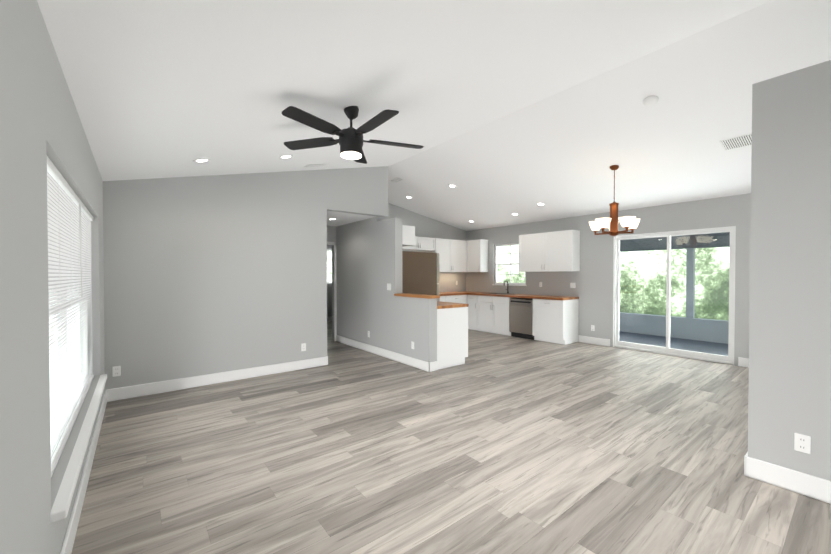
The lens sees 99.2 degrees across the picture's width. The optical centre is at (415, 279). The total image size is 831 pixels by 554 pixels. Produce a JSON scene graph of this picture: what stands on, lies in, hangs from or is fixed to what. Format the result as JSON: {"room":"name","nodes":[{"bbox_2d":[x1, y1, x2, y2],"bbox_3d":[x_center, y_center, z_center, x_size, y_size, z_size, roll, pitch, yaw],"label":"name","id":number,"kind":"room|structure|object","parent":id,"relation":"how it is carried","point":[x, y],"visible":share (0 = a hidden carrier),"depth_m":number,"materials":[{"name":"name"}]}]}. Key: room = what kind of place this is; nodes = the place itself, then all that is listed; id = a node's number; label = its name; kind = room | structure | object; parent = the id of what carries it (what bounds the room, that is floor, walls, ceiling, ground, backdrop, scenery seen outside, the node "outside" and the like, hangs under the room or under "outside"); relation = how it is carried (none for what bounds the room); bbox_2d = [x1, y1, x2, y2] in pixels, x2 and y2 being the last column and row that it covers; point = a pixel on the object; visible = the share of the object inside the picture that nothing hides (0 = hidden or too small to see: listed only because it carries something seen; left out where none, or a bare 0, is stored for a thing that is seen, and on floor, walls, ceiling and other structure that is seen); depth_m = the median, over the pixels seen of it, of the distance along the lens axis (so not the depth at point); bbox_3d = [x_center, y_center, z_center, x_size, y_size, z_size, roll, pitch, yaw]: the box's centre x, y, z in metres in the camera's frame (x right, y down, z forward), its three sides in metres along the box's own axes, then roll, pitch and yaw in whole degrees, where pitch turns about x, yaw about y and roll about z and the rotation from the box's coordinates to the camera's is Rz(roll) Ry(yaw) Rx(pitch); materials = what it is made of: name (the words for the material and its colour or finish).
{"room":"living room","nodes":[
{"label":"living room","id":0,"kind":"room"},
{"bbox_2d":[0,0,104,553],"bbox_3d":[-1.379,0.169,1.173,0.140,2.470,7.210,-1,1,-38],"label":"wall","id":1,"kind":"structure","parent":0,"point":[40,121],"depth_m":1.24,"materials":[{"name":"grey paint"}]},
{"bbox_2d":[49,284,87,453],"bbox_3d":[-2.388,0.178,2.390,0.050,1.536,2.506,-1,1,-38],"label":"window","id":2,"kind":"structure","parent":1,"relation":"in","point":[83,360],"depth_m":2.38,"materials":[{"name":"white"}]},
{"bbox_2d":[47,156,93,476],"bbox_3d":[-2.338,0.177,2.430,0.062,1.532,2.486,-1,1,-38],"label":"window blinds","id":3,"kind":"object","parent":2,"relation":"attached to","point":[70,217],"visible":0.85,"depth_m":2.18,"materials":[{"name":"white plastic"}]},
{"bbox_2d":[50,374,106,522],"bbox_3d":[-2.314,0.968,2.460,0.130,0.038,2.590,-1,1,-38],"label":"window sill","id":4,"kind":"structure","parent":1,"relation":"attached to","point":[61,504],"depth_m":1.86,"materials":[{"name":"white wood"}]},
{"bbox_2d":[60,389,107,553],"bbox_3d":[-1.327,1.333,1.249,0.016,0.140,6.900,-1,1,-38],"label":"baseboard","id":5,"kind":"structure","parent":1,"relation":"attached to","point":[67,546],"depth_m":2.19,"materials":[{"name":"white wood"}]},
{"bbox_2d":[103,166,387,389],"bbox_3d":[-2.019,-0.328,5.163,3.800,3.358,0.140,-1,1,-38],"label":"wall","id":6,"kind":"structure","parent":0,"point":[205,275],"depth_m":4.64,"materials":[{"name":"grey paint"}]},
{"bbox_2d":[112,366,120,376],"bbox_3d":[-3.387,1.036,4.009,0.072,0.115,0.009,-1,1,-38],"label":"electrical outlet","id":7,"kind":"object","parent":6,"relation":"attached to","point":[116,370],"visible":1,"depth_m":4.00,"materials":[{"name":"white plastic"}]},
{"bbox_2d":[108,356,327,401],"bbox_3d":[-2.408,1.286,4.779,2.626,0.140,0.016,-1,1,-38],"label":"baseboard","id":8,"kind":"structure","parent":6,"relation":"attached to","point":[121,393],"depth_m":4.56,"materials":[{"name":"white wood"}]},
{"bbox_2d":[301,343,305,350],"bbox_3d":[-1.690,1.018,5.345,0.072,0.115,0.009,-1,1,-38],"label":"electrical outlet","id":9,"kind":"object","parent":6,"relation":"attached to","point":[303,346],"visible":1,"depth_m":5.34,"materials":[{"name":"white plastic"}]},
{"bbox_2d":[327,245,331,316],"bbox_3d":[-3.609,0.043,10.243,4.700,2.480,0.140,-1,1,-38],"label":"wall","id":10,"kind":"structure","parent":0,"point":[329,300],"depth_m":10.90,"materials":[{"name":"grey paint"}]},
{"bbox_2d":[327,249,331,283],"bbox_3d":[-2.693,-0.411,10.932,0.896,1.066,0.050,-1,1,-38],"label":"room window","id":11,"kind":"structure","parent":10,"relation":"in","point":[328,266],"depth_m":10.93,"materials":[{"name":"white glass"}]},
{"bbox_2d":[327,226,336,341],"bbox_3d":[-1.649,0.076,7.754,4.500,2.480,0.235,-1,1,-38],"label":"wall","id":12,"kind":"structure","parent":0,"point":[331,235],"depth_m":7.56,"materials":[{"name":"grey paint"}]},
{"bbox_2d":[336,217,436,361],"bbox_3d":[-0.740,-0.328,6.489,0.150,3.323,3.240,-1,1,-38],"label":"wall","id":13,"kind":"structure","parent":0,"point":[368,259],"depth_m":6.25,"materials":[{"name":"grey paint"}]},
{"bbox_2d":[336,335,431,371],"bbox_3d":[-0.748,1.264,6.386,0.016,0.140,3.086,-1,1,-38],"label":"baseboard","id":14,"kind":"structure","parent":13,"relation":"attached to","point":[420,364],"depth_m":6.01,"materials":[{"name":"white wood"}]},
{"bbox_2d":[402,225,414,246],"bbox_3d":[-0.392,-0.772,6.446,0.345,0.330,0.897,-1,1,-38],"label":"upper cabinet","id":15,"kind":"object","parent":13,"relation":"attached to","point":[408,235],"visible":0.25,"depth_m":6.09,"materials":[{"name":"white wood"}]},
{"bbox_2d":[394,293,439,298],"bbox_3d":[0.004,0.250,5.557,0.205,0.039,0.903,-1,1,-38],"label":"wall cap","id":16,"kind":"object","parent":13,"relation":"on","point":[417,295],"visible":0.96,"depth_m":5.40,"materials":[{"name":"brown wood"}]},
{"bbox_2d":[384,203,465,291],"bbox_3d":[-0.120,-0.380,8.950,3.870,3.360,0.140,-1,1,-38],"label":"wall","id":17,"kind":"structure","parent":0,"point":[425,226],"depth_m":9.41,"materials":[{"name":"grey paint"}]},
{"bbox_2d":[402,236,434,250],"bbox_3d":[-0.003,-0.897,8.722,1.057,0.320,0.345,-1,1,-38],"label":"upper cabinet","id":18,"kind":"object","parent":17,"relation":"attached to","point":[424,243],"visible":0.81,"depth_m":8.71,"materials":[{"name":"white wood"}]},
{"bbox_2d":[427,238,466,271],"bbox_3d":[0.863,-0.636,9.408,1.132,0.860,0.345,-1,1,-38],"label":"upper cabinet","id":19,"kind":"object","parent":17,"relation":"attached to","point":[452,255],"visible":0.85,"depth_m":9.29,"materials":[{"name":"white wood"}]},
{"bbox_2d":[37,0,830,230],"bbox_3d":[0.148,-1.603,5.523,7.950,1.043,12.190,-1,1,-38],"label":"ceiling","id":20,"kind":"structure","parent":0,"point":[506,109],"depth_m":2.92,"materials":[{"name":"white paint"}]},
{"bbox_2d":[193,158,210,162],"bbox_3d":[-2.305,-1.286,3.818,0.167,0.045,0.170,-1,1,-38],"label":"recessed light","id":21,"kind":"object","parent":20,"relation":"in","point":[202,160],"visible":1,"depth_m":3.81,"materials":[{"name":"white"}]},
{"bbox_2d":[279,155,292,158],"bbox_3d":[-1.577,-1.499,4.312,0.167,0.045,0.170,-1,1,-38],"label":"recessed light","id":22,"kind":"object","parent":20,"relation":"in","point":[285,156],"visible":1,"depth_m":4.31,"materials":[{"name":"white"}]},
{"bbox_2d":[305,163,327,166],"bbox_3d":[-1.433,-1.651,5.098,0.293,0.072,0.150,-1,1,-38],"label":"ceiling vent","id":23,"kind":"object","parent":20,"relation":"in","point":[312,165],"visible":1,"depth_m":5.08,"materials":[{"name":"white metal"}]},
{"bbox_2d":[282,106,423,163],"bbox_3d":[-0.535,-1.294,3.051,1.280,0.428,1.227,-1,1,-38],"label":"ceiling fan","id":24,"kind":"object","parent":20,"relation":"hanging from","point":[350,140],"visible":1,"depth_m":3.00,"materials":[{"name":"black metal"}]},
{"bbox_2d":[389,177,402,182],"bbox_3d":[-0.374,-1.939,6.883,0.148,0.030,0.300,-1,1,-38],"label":"ceiling vent","id":25,"kind":"object","parent":20,"relation":"in","point":[396,180],"visible":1,"depth_m":6.87,"materials":[{"name":"white metal"}]},
{"bbox_2d":[589,165,639,235],"bbox_3d":[2.898,-1.149,5.174,0.662,1.027,0.657,-1,1,-38],"label":"chandelier","id":26,"kind":"object","parent":20,"relation":"hanging from","point":[631,223],"visible":1,"depth_m":5.12,"materials":[{"name":"white glass"}]},
{"bbox_2d":[643,96,658,105],"bbox_3d":[2.433,-1.844,3.659,0.136,0.057,0.136,-1,1,-38],"label":"smoke detector","id":27,"kind":"object","parent":20,"relation":"attached to","point":[650,100],"visible":1,"depth_m":3.63,"materials":[{"name":"white plastic"}]},
{"bbox_2d":[719,133,751,150],"bbox_3d":[3.804,-1.621,4.169,0.296,0.056,0.300,-1,1,-38],"label":"ceiling vent","id":28,"kind":"object","parent":20,"relation":"in","point":[736,142],"visible":0.92,"depth_m":4.17,"materials":[{"name":"white metal"}]},
{"bbox_2d":[71,321,830,553],"bbox_3d":[-0.022,1.393,5.779,7.950,0.100,12.740,-1,1,-38],"label":"floor","id":29,"kind":"structure","parent":0,"point":[499,444],"depth_m":2.67,"materials":[{"name":"grey wood"}]},
{"bbox_2d":[402,251,439,300],"bbox_3d":[-0.157,0.408,6.646,0.924,1.845,0.900,-1,1,-38],"label":"refrigerator","id":30,"kind":"object","parent":29,"relation":"on","point":[420,272],"visible":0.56,"depth_m":6.26,"materials":[{"name":"brown metal"}]},
{"bbox_2d":[437,307,467,369],"bbox_3d":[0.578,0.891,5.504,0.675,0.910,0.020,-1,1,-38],"label":"base cabinet","id":31,"kind":"object","parent":29,"relation":"on","point":[452,337],"visible":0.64,"depth_m":5.48,"materials":[{"name":"white wood"}]},
{"bbox_2d":[445,295,466,303],"bbox_3d":[0.861,0.842,9.229,0.752,0.910,0.655,-1,1,-38],"label":"base cabinet","id":32,"kind":"object","parent":29,"relation":"on","point":[457,298],"visible":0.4,"depth_m":9.00,"materials":[{"name":"white wood"}]},
{"bbox_2d":[467,295,478,330],"bbox_3d":[1.681,0.841,9.274,0.655,0.910,0.352,-1,1,-38],"label":"base cabinet","id":33,"kind":"object","parent":29,"relation":"on","point":[472,301],"visible":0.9,"depth_m":9.09,"materials":[{"name":"white wood"}]},
{"bbox_2d":[477,295,514,335],"bbox_3d":[2.094,0.848,8.749,0.655,0.910,0.977,-1,1,-38],"label":"base cabinet","id":34,"kind":"object","parent":29,"relation":"on","point":[492,314],"visible":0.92,"depth_m":8.54,"materials":[{"name":"white wood"}]},
{"bbox_2d":[459,291,578,299],"bbox_3d":[2.203,0.370,8.608,0.650,0.045,3.282,-1,1,-38],"label":"countertop","id":35,"kind":"structure","parent":34,"relation":"on","point":[549,297],"depth_m":8.03,"materials":[{"name":"brown wood"}]},
{"bbox_2d":[484,293,511,294],"bbox_3d":[2.119,0.441,8.751,0.465,0.204,0.712,-1,1,-38],"label":"sink","id":36,"kind":"object","parent":35,"relation":"in","point":[499,293],"visible":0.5,"depth_m":8.85,"materials":[{"name":"silver metal"}]},
{"bbox_2d":[509,298,533,339],"bbox_3d":[2.574,0.874,8.116,0.644,0.875,0.604,-1,1,-38],"label":"dishwasher","id":37,"kind":"object","parent":29,"relation":"on","point":[520,317],"visible":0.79,"depth_m":7.94,"materials":[{"name":"silver metal"}]},
{"bbox_2d":[532,299,578,344],"bbox_3d":[2.994,0.863,7.606,0.655,0.910,0.707,-1,1,-38],"label":"base cabinet","id":38,"kind":"object","parent":29,"relation":"on","point":[556,321],"visible":1,"depth_m":7.38,"materials":[{"name":"white wood"}]},
{"bbox_3d":[0.265,0.848,8.760,0.757,0.910,0.655,-1,1,-38],"label":"base cabinet","id":39,"kind":"object","parent":29,"relation":"on","visible":0},
{"bbox_2d":[440,292,466,295],"bbox_3d":[0.251,0.368,8.745,2.246,0.045,0.650,-1,1,-38],"label":"countertop","id":40,"kind":"structure","parent":39,"relation":"on","point":[448,293],"depth_m":8.93,"materials":[{"name":"brown wood"}]},
{"bbox_3d":[0.293,0.887,5.849,0.655,0.910,0.867,-1,1,-38],"label":"base cabinet","id":41,"kind":"object","parent":29,"relation":"on","visible":0},
{"bbox_2d":[437,301,468,308],"bbox_3d":[0.312,0.407,5.839,0.680,0.045,0.898,-1,1,-38],"label":"countertop","id":42,"kind":"structure","parent":41,"relation":"on","point":[442,305],"depth_m":5.57,"materials":[{"name":"brown wood"}]},
{"bbox_2d":[466,193,750,365],"bbox_3d":[4.199,-0.010,6.711,0.140,2.680,9.010,-1,1,-38],"label":"wall","id":43,"kind":"structure","parent":0,"point":[592,278],"depth_m":7.12,"materials":[{"name":"grey paint"}]},
{"bbox_2d":[467,239,487,271],"bbox_3d":[1.655,-0.638,9.536,0.345,0.860,0.497,-1,1,-38],"label":"upper cabinet","id":44,"kind":"object","parent":43,"relation":"attached to","point":[477,255],"visible":1,"depth_m":9.40,"materials":[{"name":"white wood"}]},
{"bbox_2d":[492,284,526,285],"bbox_3d":[2.368,0.134,8.943,0.058,0.023,1.040,-1,1,-38],"label":"window sill","id":45,"kind":"structure","parent":43,"relation":"attached to","point":[510,285],"depth_m":8.85,"materials":[{"name":"white"}]},
{"bbox_2d":[495,243,525,284],"bbox_3d":[2.414,-0.400,8.972,0.050,1.036,0.976,-1,1,-38],"label":"kitchen window","id":46,"kind":"structure","parent":43,"relation":"in","point":[509,264],"depth_m":9.00,"materials":[{"name":"white"}]},
{"bbox_2d":[519,234,538,271],"bbox_3d":[2.769,-0.619,8.150,0.310,0.860,0.705,-1,1,-38],"label":"upper cabinet","id":47,"kind":"object","parent":43,"relation":"attached to","point":[528,243],"depth_m":8.11,"materials":[{"name":"white wood"}]},
{"bbox_2d":[539,230,579,271],"bbox_3d":[3.142,-0.613,7.677,0.310,0.860,0.705,-1,1,-38],"label":"upper cabinet","id":48,"kind":"object","parent":43,"relation":"attached to","point":[556,251],"depth_m":7.54,"materials":[{"name":"white wood"}]},
{"bbox_2d":[570,283,575,287],"bbox_3d":[3.389,0.118,7.621,0.009,0.115,0.118,-1,1,-38],"label":"light switch","id":49,"kind":"object","parent":43,"relation":"attached to","point":[572,285],"visible":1,"depth_m":7.62,"materials":[{"name":"white plastic"}]},
{"bbox_2d":[578,336,609,346],"bbox_3d":[3.667,1.253,7.278,0.016,0.140,0.635,-1,1,-38],"label":"baseboard","id":50,"kind":"structure","parent":43,"relation":"attached to","point":[585,339],"depth_m":7.26,"materials":[{"name":"white wood"}]},
{"bbox_2d":[614,227,734,364],"bbox_3d":[4.515,0.240,6.314,0.100,2.184,1.804,-1,1,-38],"label":"sliding door","id":51,"kind":"structure","parent":43,"relation":"in","point":[692,354],"depth_m":6.26,"materials":[{"name":"white"}]},
{"bbox_2d":[613,226,735,364],"bbox_3d":[4.466,0.241,6.275,0.024,2.190,1.810,-1,1,-38],"label":"door frame","id":52,"kind":"structure","parent":43,"relation":"attached to","point":[677,231],"depth_m":6.02,"materials":[{"name":"white"}]},
{"bbox_2d":[738,357,748,367],"bbox_3d":[5.932,1.291,4.402,0.016,0.140,2.870,-1,1,-38],"label":"baseboard","id":53,"kind":"structure","parent":43,"relation":"attached to","point":[744,362],"depth_m":5.48,"materials":[{"name":"white"}]},
{"bbox_2d":[748,60,830,480],"bbox_3d":[3.084,0.022,1.670,0.150,2.750,2.190,-1,1,-38],"label":"wall","id":54,"kind":"structure","parent":0,"point":[789,395],"depth_m":2.33,"materials":[{"name":"grey paint"}]},
{"bbox_2d":[744,452,830,503],"bbox_3d":[3.013,1.327,1.661,0.036,0.140,2.176,-1,1,-38],"label":"baseboard","id":55,"kind":"structure","parent":54,"relation":"attached to","point":[814,487],"depth_m":2.33,"materials":[{"name":"white wood"}]},
{"bbox_2d":[794,433,810,453],"bbox_3d":[2.505,1.059,2.291,0.009,0.115,0.072,-1,1,-38],"label":"electrical outlet","id":56,"kind":"object","parent":54,"relation":"attached to","point":[802,442],"visible":1,"depth_m":2.29,"materials":[{"name":"white plastic"}]},
{"label":"outside","id":57,"kind":"structure","parent":0,"visible":0},
{"bbox_2d":[619,331,727,355],"bbox_3d":[6.413,1.419,6.036,2.480,0.080,7.700,-1,1,-38],"label":"floor","id":58,"kind":"structure","parent":57,"point":[652,338],"depth_m":7.55,"materials":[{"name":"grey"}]},
{"bbox_2d":[619,232,729,343],"bbox_3d":[7.322,0.152,6.748,0.190,2.435,7.720,-1,1,-38],"label":"wall","id":59,"kind":"structure","parent":58,"relation":"on","point":[723,332],"depth_m":8.07,"materials":[{"name":"grey paint"}]},
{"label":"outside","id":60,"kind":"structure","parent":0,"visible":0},
{"bbox_2d":[49,242,79,425],"bbox_3d":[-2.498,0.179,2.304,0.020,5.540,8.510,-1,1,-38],"label":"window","id":61,"kind":"structure","parent":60,"point":[77,363],"depth_m":3.43,"materials":[{"name":"glass"}]},
{"bbox_2d":[327,251,331,281],"bbox_3d":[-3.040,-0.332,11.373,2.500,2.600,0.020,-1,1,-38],"label":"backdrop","id":62,"kind":"structure","parent":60,"point":[330,262],"depth_m":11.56,"materials":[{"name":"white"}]},
{"bbox_2d":[497,245,729,320],"bbox_3d":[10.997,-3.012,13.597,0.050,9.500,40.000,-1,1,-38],"label":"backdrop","id":63,"kind":"structure","parent":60,"point":[624,302],"depth_m":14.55,"materials":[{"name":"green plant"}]}
]}

